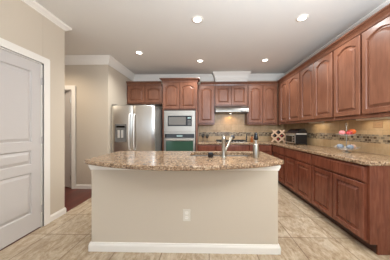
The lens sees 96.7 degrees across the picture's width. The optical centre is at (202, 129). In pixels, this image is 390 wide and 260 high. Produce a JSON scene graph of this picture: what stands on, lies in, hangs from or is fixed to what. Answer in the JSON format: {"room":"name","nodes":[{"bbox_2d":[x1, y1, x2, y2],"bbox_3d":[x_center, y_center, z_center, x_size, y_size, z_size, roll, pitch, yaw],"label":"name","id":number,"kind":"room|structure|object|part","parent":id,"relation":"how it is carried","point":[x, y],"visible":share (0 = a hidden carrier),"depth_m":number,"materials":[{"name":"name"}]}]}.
{"room":"kitchen","nodes":[
{"label":"kitchen","id":0,"kind":"room"},
{"bbox_2d":[0,0,64,214],"bbox_3d":[-2.093,-0.150,1.645,0.120,2.740,1.795,0,0,1],"label":"wall","id":1,"kind":"structure","parent":0,"point":[21,25],"depth_m":2.34,"materials":[{"name":"beige paint"}]},
{"bbox_2d":[0,49,42,249],"bbox_3d":[-2.011,0.193,1.799,0.120,2.030,0.790,0,0,1],"label":"door","id":2,"kind":"structure","parent":1,"relation":"in","point":[21,81],"depth_m":1.93,"materials":[{"name":"grey paint"}]},
{"bbox_2d":[0,38,49,226],"bbox_3d":[-2.080,0.147,1.793,0.140,2.145,0.980,0,0,1],"label":"trim","id":3,"kind":"structure","parent":1,"relation":"attached to","point":[5,45],"depth_m":2.20,"materials":[{"name":"white paint"}]},
{"bbox_2d":[21,0,71,30],"bbox_3d":[-2.064,-1.485,1.674,0.178,0.070,1.853,0,0,1],"label":"trim","id":4,"kind":"structure","parent":1,"relation":"attached to","point":[33,4],"depth_m":2.21,"materials":[{"name":"white paint"}]},
{"bbox_2d":[50,207,65,221],"bbox_3d":[-2.069,1.177,2.417,0.133,0.087,0.278,0,0,1],"label":"baseboard","id":5,"kind":"structure","parent":1,"relation":"attached to","point":[61,212],"depth_m":2.40,"materials":[{"name":"white paint"}]},
{"bbox_2d":[65,65,131,184],"bbox_3d":[-2.920,-0.150,4.242,1.970,2.740,1.250,0,0,1],"label":"wall","id":6,"kind":"structure","parent":0,"point":[98,87],"depth_m":3.61,"materials":[{"name":"beige paint"}]},
{"bbox_2d":[65,91,70,187],"bbox_3d":[-3.057,0.193,3.780,0.719,2.030,0.050,0,0,25],"label":"door","id":7,"kind":"structure","parent":6,"relation":"in","point":[67,93],"depth_m":3.66,"materials":[{"name":"grey paint"}]},
{"bbox_2d":[65,85,75,188],"bbox_3d":[-3.087,0.147,3.671,0.930,2.145,0.140,0,0,1],"label":"trim","id":8,"kind":"structure","parent":6,"relation":"attached to","point":[72,88],"depth_m":3.59,"materials":[{"name":"white paint"}]},
{"bbox_2d":[76,184,91,188],"bbox_3d":[-2.268,1.177,4.221,0.693,0.087,1.263,0,0,1],"label":"baseboard","id":9,"kind":"structure","parent":6,"relation":"attached to","point":[78,186],"depth_m":3.60,"materials":[{"name":"white paint"}]},
{"bbox_2d":[65,0,389,80],"bbox_3d":[-0.859,-1.438,1.820,6.200,0.165,6.000,0,0,1],"label":"trim","id":10,"kind":"structure","parent":6,"relation":"attached to","point":[109,60],"depth_m":4.40,"materials":[{"name":"white paint"}]},
{"bbox_2d":[0,183,389,259],"bbox_3d":[-0.803,1.270,0.969,6.350,0.100,8.500,0,0,1],"label":"floor","id":11,"kind":"structure","parent":0,"point":[304,233],"depth_m":1.90,"materials":[{"name":"tile"}]},
{"bbox_2d":[111,104,162,152],"bbox_3d":[-1.457,0.330,4.062,0.927,1.740,0.984,0,0,1],"label":"refrigerator","id":12,"kind":"object","parent":11,"relation":"on","point":[136,127],"visible":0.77,"depth_m":3.65,"materials":[{"name":"grey metal"}]},
{"bbox_3d":[-1.714,0.065,3.657,0.240,0.380,0.026,0,0,1],"label":"dispenser frame","id":13,"kind":"part","parent":12,"relation":"part of","materials":[{"name":"grey plastic"}]},
{"bbox_3d":[-1.699,0.000,3.682,0.460,1.040,0.065,0,0,1],"label":"door","id":14,"kind":"part","parent":12,"relation":"part of","materials":[{"name":"silver metal"}]},
{"bbox_3d":[-1.517,0.040,3.614,0.032,0.790,0.086,0,0,1],"label":"handle","id":15,"kind":"part","parent":12,"relation":"part of","materials":[{"name":"silver metal"}]},
{"bbox_3d":[-1.417,0.040,3.612,0.032,0.790,0.086,0,0,1],"label":"handle","id":16,"kind":"part","parent":12,"relation":"part of","materials":[{"name":"silver metal"}]},
{"bbox_3d":[-1.232,0.000,3.671,0.460,1.040,0.065,0,0,1],"label":"door","id":17,"kind":"part","parent":12,"relation":"part of","materials":[{"name":"silver metal"}]},
{"bbox_2d":[159,78,199,150],"bbox_3d":[-0.533,-0.015,4.481,0.974,2.470,0.659,0,0,1],"label":"tall cabinet","id":18,"kind":"object","parent":11,"relation":"on","point":[179,94],"visible":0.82,"depth_m":4.19,"materials":[{"name":"brown wood"}]},
{"bbox_3d":[-0.742,-0.828,4.201,0.395,0.625,0.034,0,0,1],"label":"door","id":19,"kind":"part","parent":18,"relation":"part of","materials":[{"name":"brown wood"}]},
{"bbox_2d":[164,111,194,131],"bbox_3d":[-0.540,-0.212,4.388,0.758,0.515,0.412,0,0,1],"label":"microwave","id":20,"kind":"object","parent":18,"relation":"in","point":[174,121],"visible":1,"depth_m":4.19,"materials":[{"name":"silver metal"}]},
{"bbox_3d":[-0.599,-0.220,4.193,0.457,0.242,0.018,0,0,1],"label":"door","id":21,"kind":"part","parent":20,"relation":"part of","materials":[{"name":"black glass"}]},
{"bbox_3d":[-0.311,-0.220,4.187,0.113,0.242,0.018,0,0,1],"label":"control panel","id":22,"kind":"part","parent":20,"relation":"part of","materials":[{"name":"black glass"}]},
{"bbox_3d":[-0.538,-1.208,4.287,0.974,0.084,0.272,0,0,1],"label":"crown","id":23,"kind":"part","parent":18,"relation":"part of","materials":[{"name":"brown wood"}]},
{"bbox_2d":[164,132,195,150],"bbox_3d":[-0.539,0.390,4.419,0.758,0.680,0.588,0,0,1],"label":"wall oven","id":24,"kind":"object","parent":18,"relation":"in","point":[173,141],"visible":0.79,"depth_m":4.18,"materials":[{"name":"grey metal"}]},
{"bbox_3d":[-0.544,0.466,4.195,0.758,0.508,0.034,0,0,1],"label":"door","id":25,"kind":"part","parent":24,"relation":"part of","materials":[{"name":"green glass"}]},
{"bbox_3d":[-0.544,0.143,4.199,0.708,0.095,0.026,0,0,1],"label":"control panel","id":26,"kind":"part","parent":24,"relation":"part of","materials":[{"name":"black glass"}]},
{"bbox_3d":[-0.544,0.129,4.198,0.758,0.158,0.029,0,0,1],"label":"control frame","id":27,"kind":"part","parent":24,"relation":"part of","materials":[{"name":"silver metal"}]},
{"bbox_3d":[-0.338,-0.828,4.192,0.395,0.625,0.034,0,0,1],"label":"door","id":28,"kind":"part","parent":18,"relation":"part of","materials":[{"name":"brown wood"}]},
{"bbox_2d":[88,155,280,254],"bbox_3d":[-0.177,0.784,2.082,1.913,0.872,0.726,0,0,1],"label":"kitchen island","id":29,"kind":"object","parent":11,"relation":"on","point":[235,211],"visible":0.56,"depth_m":1.73,"materials":[{"name":"beige paint"}]},
{"bbox_2d":[84,151,283,170],"bbox_3d":[-0.191,0.326,1.992,2.063,0.040,1.065,0,0,1],"label":"island countertop","id":30,"kind":"structure","parent":29,"relation":"on","point":[135,160],"depth_m":1.74,"materials":[{"name":"brown stone"}]},
{"bbox_2d":[192,155,248,155],"bbox_3d":[0.250,0.441,2.205,0.796,0.187,0.358,0,0,1],"label":"sink","id":31,"kind":"object","parent":30,"relation":"in","point":[192,155],"visible":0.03,"depth_m":2.38,"materials":[{"name":"grey metal"}]},
{"bbox_2d":[221,135,234,157],"bbox_3d":[0.305,0.179,2.028,0.060,0.252,0.294,0,0,34],"label":"faucet","id":32,"kind":"object","parent":30,"relation":"on","point":[224,147],"visible":1,"depth_m":1.92,"materials":[{"name":"silver metal"}]},
{"bbox_3d":[0.305,0.168,2.015,0.036,0.177,0.189,0,0,35],"label":"spout","id":33,"kind":"part","parent":32,"relation":"part of","materials":[{"name":"silver metal"}]},
{"bbox_2d":[253,133,258,157],"bbox_3d":[0.588,0.168,1.892,0.070,0.275,0.070,0,0,1],"label":"pepper mill","id":34,"kind":"object","parent":30,"relation":"on","point":[255,146],"visible":1,"depth_m":1.87,"materials":[{"name":"silver metal"}]},
{"bbox_3d":[-0.177,0.376,2.082,1.913,0.053,0.726,0,0,1],"label":"cove moulding","id":35,"kind":"part","parent":29,"relation":"part of","materials":[{"name":"white paint"}]},
{"bbox_3d":[-0.177,1.176,2.082,1.913,0.088,0.726,0,0,1],"label":"baseboard","id":36,"kind":"part","parent":29,"relation":"part of","materials":[{"name":"white paint"}]},
{"bbox_2d":[183,209,189,220],"bbox_3d":[-0.154,0.850,1.729,0.075,0.118,0.008,0,0,1],"label":"power outlet","id":37,"kind":"object","parent":29,"relation":"attached to","point":[186,212],"visible":1,"depth_m":1.73,"materials":[{"name":"beige plastic"}]},
{"bbox_2d":[198,144,215,150],"bbox_3d":[0.117,0.784,4.475,0.440,0.872,0.641,0,0,1],"label":"base cabinet","id":38,"kind":"object","parent":11,"relation":"on","point":[201,147],"visible":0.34,"depth_m":4.16,"materials":[{"name":"brown wood"}]},
{"bbox_2d":[216,144,248,150],"bbox_3d":[0.739,0.784,4.461,0.800,0.872,0.641,0,0,1],"label":"base cabinet","id":39,"kind":"object","parent":11,"relation":"on","point":[218,146],"visible":0.15,"depth_m":4.14,"materials":[{"name":"brown wood"}]},
{"bbox_2d":[249,145,272,155],"bbox_3d":[1.420,0.784,4.445,0.555,0.872,0.641,0,0,1],"label":"base cabinet","id":40,"kind":"object","parent":11,"relation":"on","point":[268,149],"visible":0.29,"depth_m":4.13,"materials":[{"name":"brown wood"}]},
{"bbox_3d":[1.400,0.444,4.142,0.518,0.152,0.034,0,0,1],"label":"drawer","id":41,"kind":"part","parent":40,"relation":"part of","materials":[{"name":"brown wood"}]},
{"bbox_2d":[273,145,289,190],"bbox_3d":[1.968,0.784,3.801,0.631,0.872,0.680,0,0,1],"label":"base cabinet","id":42,"kind":"object","parent":11,"relation":"on","point":[278,152],"visible":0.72,"depth_m":3.65,"materials":[{"name":"brown wood"}]},
{"bbox_3d":[1.669,0.445,3.793,0.034,0.150,0.610,0,0,1],"label":"drawer","id":43,"kind":"part","parent":42,"relation":"part of","materials":[{"name":"brown wood"}]},
{"bbox_3d":[1.667,0.814,3.668,0.034,0.562,0.360,0,0,1],"label":"door","id":44,"kind":"part","parent":42,"relation":"part of","materials":[{"name":"brown wood"}]},
{"bbox_2d":[285,148,317,210],"bbox_3d":[1.951,0.784,3.022,0.631,0.872,0.874,0,0,1],"label":"base cabinet","id":45,"kind":"object","parent":11,"relation":"on","point":[298,164],"visible":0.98,"depth_m":2.93,"materials":[{"name":"brown wood"}]},
{"bbox_3d":[1.657,0.814,3.247,0.034,0.562,0.425,0,0,1],"label":"door","id":46,"kind":"part","parent":45,"relation":"part of","materials":[{"name":"brown wood"}]},
{"bbox_3d":[1.652,0.444,3.028,0.034,0.152,0.862,0,0,1],"label":"drawer","id":47,"kind":"part","parent":45,"relation":"part of","materials":[{"name":"brown wood"}]},
{"bbox_3d":[1.647,0.814,2.810,0.034,0.562,0.425,0,0,1],"label":"door","id":48,"kind":"part","parent":45,"relation":"part of","materials":[{"name":"brown wood"}]},
{"bbox_2d":[311,154,389,254],"bbox_3d":[1.930,0.784,2.135,0.631,0.872,0.894,0,0,1],"label":"base cabinet","id":49,"kind":"object","parent":11,"relation":"on","point":[355,197],"visible":0.99,"depth_m":1.82,"materials":[{"name":"brown wood"}]},
{"bbox_2d":[198,141,389,165],"bbox_3d":[1.071,0.326,3.231,2.401,0.040,3.088,0,0,1],"label":"countertop","id":50,"kind":"structure","parent":49,"relation":"on","point":[364,158],"depth_m":2.36,"materials":[{"name":"brown stone"}]},
{"bbox_2d":[216,140,247,142],"bbox_3d":[0.741,0.282,4.454,0.740,0.046,0.500,0,0,1],"label":"gas cooktop","id":51,"kind":"object","parent":50,"relation":"in","point":[217,141],"visible":0.76,"depth_m":4.28,"materials":[{"name":"silver metal"}]},
{"bbox_3d":[0.741,0.300,4.454,0.740,0.011,0.500,0,0,1],"label":"plate","id":52,"kind":"part","parent":51,"relation":"part of","materials":[{"name":"silver metal"}]},
{"bbox_2d":[271,130,284,142],"bbox_3d":[1.862,0.149,4.230,0.327,0.312,0.152,0,0,29],"label":"wine rack","id":53,"kind":"object","parent":50,"relation":"on","point":[272,136],"visible":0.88,"depth_m":4.19,"materials":[{"name":"brown wood"}]},
{"bbox_2d":[285,129,306,144],"bbox_3d":[2.016,0.138,3.752,0.300,0.334,0.404,0,0,-2],"label":"toaster oven","id":54,"kind":"object","parent":50,"relation":"on","point":[295,136],"visible":1,"depth_m":3.56,"materials":[{"name":"black plastic"}]},
{"bbox_2d":[341,123,351,152],"bbox_3d":[1.995,0.106,2.395,0.304,0.398,0.304,0,0,1],"label":"fruit stand","id":55,"kind":"object","parent":50,"relation":"on","point":[346,123],"visible":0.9,"depth_m":2.39,"materials":[{"name":"silver metal"}]},
{"bbox_3d":[1.637,0.814,2.371,0.034,0.562,0.423,0,0,1],"label":"door","id":56,"kind":"part","parent":49,"relation":"part of","materials":[{"name":"brown wood"}]},
{"bbox_3d":[1.632,0.444,2.154,0.034,0.152,0.858,0,0,1],"label":"drawer","id":57,"kind":"part","parent":49,"relation":"part of","materials":[{"name":"brown wood"}]},
{"bbox_3d":[1.627,0.814,1.936,0.034,0.562,0.423,0,0,1],"label":"door","id":58,"kind":"part","parent":49,"relation":"part of","materials":[{"name":"brown wood"}]},
{"bbox_3d":[1.937,0.784,1.694,0.597,0.872,0.014,0,0,1],"label":"panel","id":59,"kind":"part","parent":49,"relation":"part of","materials":[{"name":"brown wood"}]},
{"bbox_2d":[35,0,386,74],"bbox_3d":[-0.852,-1.570,1.020,6.450,0.100,8.600,0,0,1],"label":"ceiling","id":60,"kind":"structure","parent":0,"point":[232,35],"depth_m":2.65,"materials":[{"name":"white paint"}]},
{"bbox_2d":[191,16,202,22],"bbox_3d":[-0.066,-1.515,2.382,0.160,0.009,0.160,0,0,1],"label":"recessed light","id":61,"kind":"object","parent":60,"relation":"in","point":[196,19],"visible":1,"depth_m":2.37,"materials":[{"name":"white paint"}]},
{"bbox_2d":[295,14,308,21],"bbox_3d":[1.356,-1.515,2.348,0.160,0.009,0.160,0,0,1],"label":"recessed light","id":62,"kind":"object","parent":60,"relation":"in","point":[302,17],"visible":1,"depth_m":2.33,"materials":[{"name":"white paint"}]},
{"bbox_2d":[155,81,277,141],"bbox_3d":[0.211,-0.150,4.872,4.500,2.740,0.150,0,0,1],"label":"wall","id":63,"kind":"structure","parent":0,"point":[159,107],"depth_m":4.80,"materials":[{"name":"beige paint"}]},
{"bbox_2d":[126,81,162,105],"bbox_3d":[-1.441,-0.943,4.591,0.940,0.565,0.479,0,0,1],"label":"upper cabinet","id":64,"kind":"object","parent":63,"relation":"attached to","point":[138,92],"visible":0.99,"depth_m":4.39,"materials":[{"name":"brown wood"}]},
{"bbox_3d":[-1.668,-0.905,4.402,0.435,0.430,0.034,0,0,1],"label":"door","id":65,"kind":"part","parent":64,"relation":"part of","materials":[{"name":"brown wood"}]},
{"bbox_3d":[-1.473,-1.183,4.384,0.885,0.084,0.062,0,0,1],"label":"crown","id":66,"kind":"part","parent":64,"relation":"part of","materials":[{"name":"brown wood"}]},
{"bbox_3d":[-1.223,-0.905,4.392,0.435,0.430,0.034,0,0,1],"label":"door","id":67,"kind":"part","parent":64,"relation":"part of","materials":[{"name":"brown wood"}]},
{"bbox_2d":[198,82,214,124],"bbox_3d":[0.115,-0.685,4.611,0.430,1.100,0.369,0,0,1],"label":"upper cabinet","id":68,"kind":"object","parent":63,"relation":"attached to","point":[206,90],"visible":1,"depth_m":4.46,"materials":[{"name":"brown wood"}]},
{"bbox_3d":[0.142,-1.193,4.457,0.368,0.084,0.062,0,0,1],"label":"crown","id":69,"kind":"part","parent":68,"relation":"part of","materials":[{"name":"brown wood"}]},
{"bbox_2d":[215,81,247,105],"bbox_3d":[0.750,-0.925,4.597,0.830,0.620,0.369,0,0,1],"label":"upper cabinet","id":70,"kind":"object","parent":63,"relation":"attached to","point":[234,93],"visible":0.99,"depth_m":4.45,"materials":[{"name":"brown wood"}]},
{"bbox_3d":[0.546,-0.887,4.462,0.390,0.485,0.034,0,0,1],"label":"door","id":71,"kind":"part","parent":70,"relation":"part of","materials":[{"name":"brown wood"}]},
{"bbox_3d":[0.746,-1.193,4.443,0.830,0.084,0.062,0,0,1],"label":"crown","id":72,"kind":"part","parent":70,"relation":"part of","materials":[{"name":"brown wood"}]},
{"bbox_3d":[0.946,-0.887,4.453,0.390,0.485,0.034,0,0,1],"label":"door","id":73,"kind":"part","parent":70,"relation":"part of","materials":[{"name":"brown wood"}]},
{"bbox_2d":[215,106,248,113],"bbox_3d":[0.748,-0.520,4.527,0.850,0.184,0.494,0,0,1],"label":"range hood","id":74,"kind":"object","parent":63,"relation":"attached to","point":[218,109],"visible":0.96,"depth_m":4.32,"materials":[{"name":"silver metal"}]},
{"bbox_2d":[199,136,284,140],"bbox_3d":[1.105,0.238,4.772,2.392,0.136,0.008,0,0,1],"label":"backsplash","id":75,"kind":"structure","parent":63,"relation":"attached to","point":[210,138],"depth_m":4.77,"materials":[{"name":"tile"}]},
{"bbox_2d":[199,114,285,131],"bbox_3d":[1.105,-0.280,4.772,2.392,0.680,0.008,0,0,1],"label":"backsplash","id":76,"kind":"structure","parent":63,"relation":"attached to","point":[223,122],"depth_m":4.77,"materials":[{"name":"tile"}]},
{"bbox_2d":[199,132,285,135],"bbox_3d":[1.105,0.115,4.772,2.392,0.110,0.008,0,0,1],"label":"mosaic","id":77,"kind":"object","parent":63,"relation":"attached to","point":[200,133],"visible":0.79,"depth_m":4.77},
{"bbox_2d":[245,81,277,124],"bbox_3d":[1.552,-0.685,4.579,0.765,1.100,0.369,0,0,1],"label":"upper cabinet","id":78,"kind":"object","parent":63,"relation":"attached to","point":[261,95],"visible":0.98,"depth_m":4.43,"materials":[{"name":"brown wood"}]},
{"bbox_3d":[1.365,-0.657,4.443,0.358,0.945,0.034,0,0,1],"label":"door","id":79,"kind":"part","parent":78,"relation":"part of","materials":[{"name":"brown wood"}]},
{"bbox_3d":[1.549,-0.150,4.462,0.765,0.030,0.024,0,0,1],"label":"light rail","id":80,"kind":"part","parent":78,"relation":"part of","materials":[{"name":"brown wood"}]},
{"bbox_3d":[1.548,-1.193,4.425,0.765,0.084,0.062,0,0,1],"label":"crown","id":81,"kind":"part","parent":78,"relation":"part of","materials":[{"name":"brown wood"}]},
{"bbox_3d":[1.727,-0.657,4.435,0.348,0.945,0.034,0,0,1],"label":"door","id":82,"kind":"part","parent":78,"relation":"part of","materials":[{"name":"brown wood"}]},
{"bbox_2d":[215,79,246,81],"bbox_3d":[0.776,-1.387,4.684,0.840,0.265,0.200,0,0,1],"label":"wall","id":83,"kind":"structure","parent":0,"point":[216,80],"depth_m":4.59,"materials":[{"name":"white paint"}]},
{"bbox_3d":[2.315,-0.150,1.748,0.150,2.740,6.000,0,0,1],"label":"wall","id":84,"kind":"structure","parent":0,"visible":0},
{"bbox_2d":[277,67,301,124],"bbox_3d":[2.082,-0.685,3.897,0.409,1.100,1.083,0,0,1],"label":"upper cabinet","id":85,"kind":"object","parent":84,"relation":"attached to","point":[288,85],"visible":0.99,"depth_m":3.79,"materials":[{"name":"brown wood"}]},
{"bbox_3d":[1.926,-0.657,4.065,0.034,0.945,0.385,0,0,1],"label":"door","id":86,"kind":"part","parent":85,"relation":"part of","materials":[{"name":"brown wood"}]},
{"bbox_3d":[1.908,-1.193,3.891,0.062,0.084,1.063,0,0,1],"label":"crown","id":87,"kind":"part","parent":85,"relation":"part of","materials":[{"name":"brown wood"}]},
{"bbox_3d":[1.945,-0.150,3.900,0.024,0.030,1.083,0,0,1],"label":"light rail","id":88,"kind":"part","parent":85,"relation":"part of","materials":[{"name":"brown wood"}]},
{"bbox_3d":[1.915,-0.657,3.612,0.034,0.945,0.470,0,0,1],"label":"door","id":89,"kind":"part","parent":85,"relation":"part of","materials":[{"name":"brown wood"}]},
{"bbox_2d":[298,44,334,122],"bbox_3d":[2.059,-0.685,2.920,0.409,1.100,0.868,0,0,1],"label":"upper cabinet","id":90,"kind":"object","parent":84,"relation":"attached to","point":[316,73],"visible":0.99,"depth_m":2.80,"materials":[{"name":"brown wood"}]},
{"bbox_3d":[1.905,-0.657,3.134,0.034,0.945,0.411,0,0,1],"label":"door","id":91,"kind":"part","parent":90,"relation":"part of","materials":[{"name":"brown wood"}]},
{"bbox_3d":[1.886,-1.193,2.924,0.062,0.084,0.868,0,0,1],"label":"crown","id":92,"kind":"part","parent":90,"relation":"part of","materials":[{"name":"brown wood"}]},
{"bbox_3d":[1.923,-0.150,2.923,0.024,0.030,0.868,0,0,1],"label":"light rail","id":93,"kind":"part","parent":90,"relation":"part of","materials":[{"name":"brown wood"}]},
{"bbox_3d":[1.895,-0.657,2.713,0.034,0.945,0.411,0,0,1],"label":"door","id":94,"kind":"part","parent":90,"relation":"part of","materials":[{"name":"brown wood"}]},
{"bbox_2d":[286,119,389,134],"bbox_3d":[2.268,-0.046,3.145,0.008,0.212,3.192,0,0,1],"label":"backsplash","id":95,"kind":"structure","parent":84,"relation":"attached to","point":[365,126],"depth_m":2.73,"materials":[{"name":"tile"}]},
{"bbox_2d":[373,122,382,127],"bbox_3d":[2.238,-0.065,2.210,0.008,0.078,0.125,0,0,1],"label":"power outlet","id":96,"kind":"object","parent":95,"relation":"attached to","point":[375,124],"visible":1,"depth_m":2.20,"materials":[{"name":"brown plastic"}]},
{"bbox_2d":[286,132,389,143],"bbox_3d":[2.268,0.115,3.145,0.008,0.110,3.192,0,0,1],"label":"mosaic","id":97,"kind":"object","parent":84,"relation":"attached to","point":[382,139],"visible":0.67,"depth_m":2.54},
{"bbox_2d":[307,138,389,155],"bbox_3d":[2.268,0.238,3.145,0.008,0.136,3.192,0,0,1],"label":"backsplash","id":98,"kind":"structure","parent":84,"relation":"attached to","point":[377,148],"depth_m":2.49,"materials":[{"name":"tile"}]},
{"bbox_2d":[331,3,389,120],"bbox_3d":[2.038,-0.685,2.003,0.409,1.100,0.962,0,0,1],"label":"upper cabinet","id":99,"kind":"object","parent":84,"relation":"attached to","point":[362,54],"visible":1,"depth_m":1.98,"materials":[{"name":"brown wood"}]},
{"bbox_3d":[1.885,-0.657,2.260,0.034,0.945,0.415,0,0,1],"label":"door","id":100,"kind":"part","parent":99,"relation":"part of","materials":[{"name":"brown wood"}]},
{"bbox_3d":[2.035,-1.193,2.003,0.402,0.084,0.962,0,0,1],"label":"crown","id":101,"kind":"part","parent":99,"relation":"part of","materials":[{"name":"brown wood"}]},
{"bbox_3d":[1.903,-0.150,2.037,0.024,0.030,0.900,0,0,1],"label":"light rail","id":102,"kind":"part","parent":99,"relation":"part of","materials":[{"name":"brown wood"}]},
{"bbox_2d":[356,117,389,120],"bbox_3d":[2.148,-0.147,2.182,0.065,0.035,0.420,0,0,1],"label":"lamp","id":103,"kind":"object","parent":99,"relation":"attached to","point":[379,117],"visible":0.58,"depth_m":2.14,"materials":[{"name":"beige"}]},
{"bbox_3d":[1.875,-0.657,1.815,0.034,0.945,0.415,0,0,1],"label":"door","id":104,"kind":"part","parent":99,"relation":"part of","materials":[{"name":"brown wood"}]}
]}

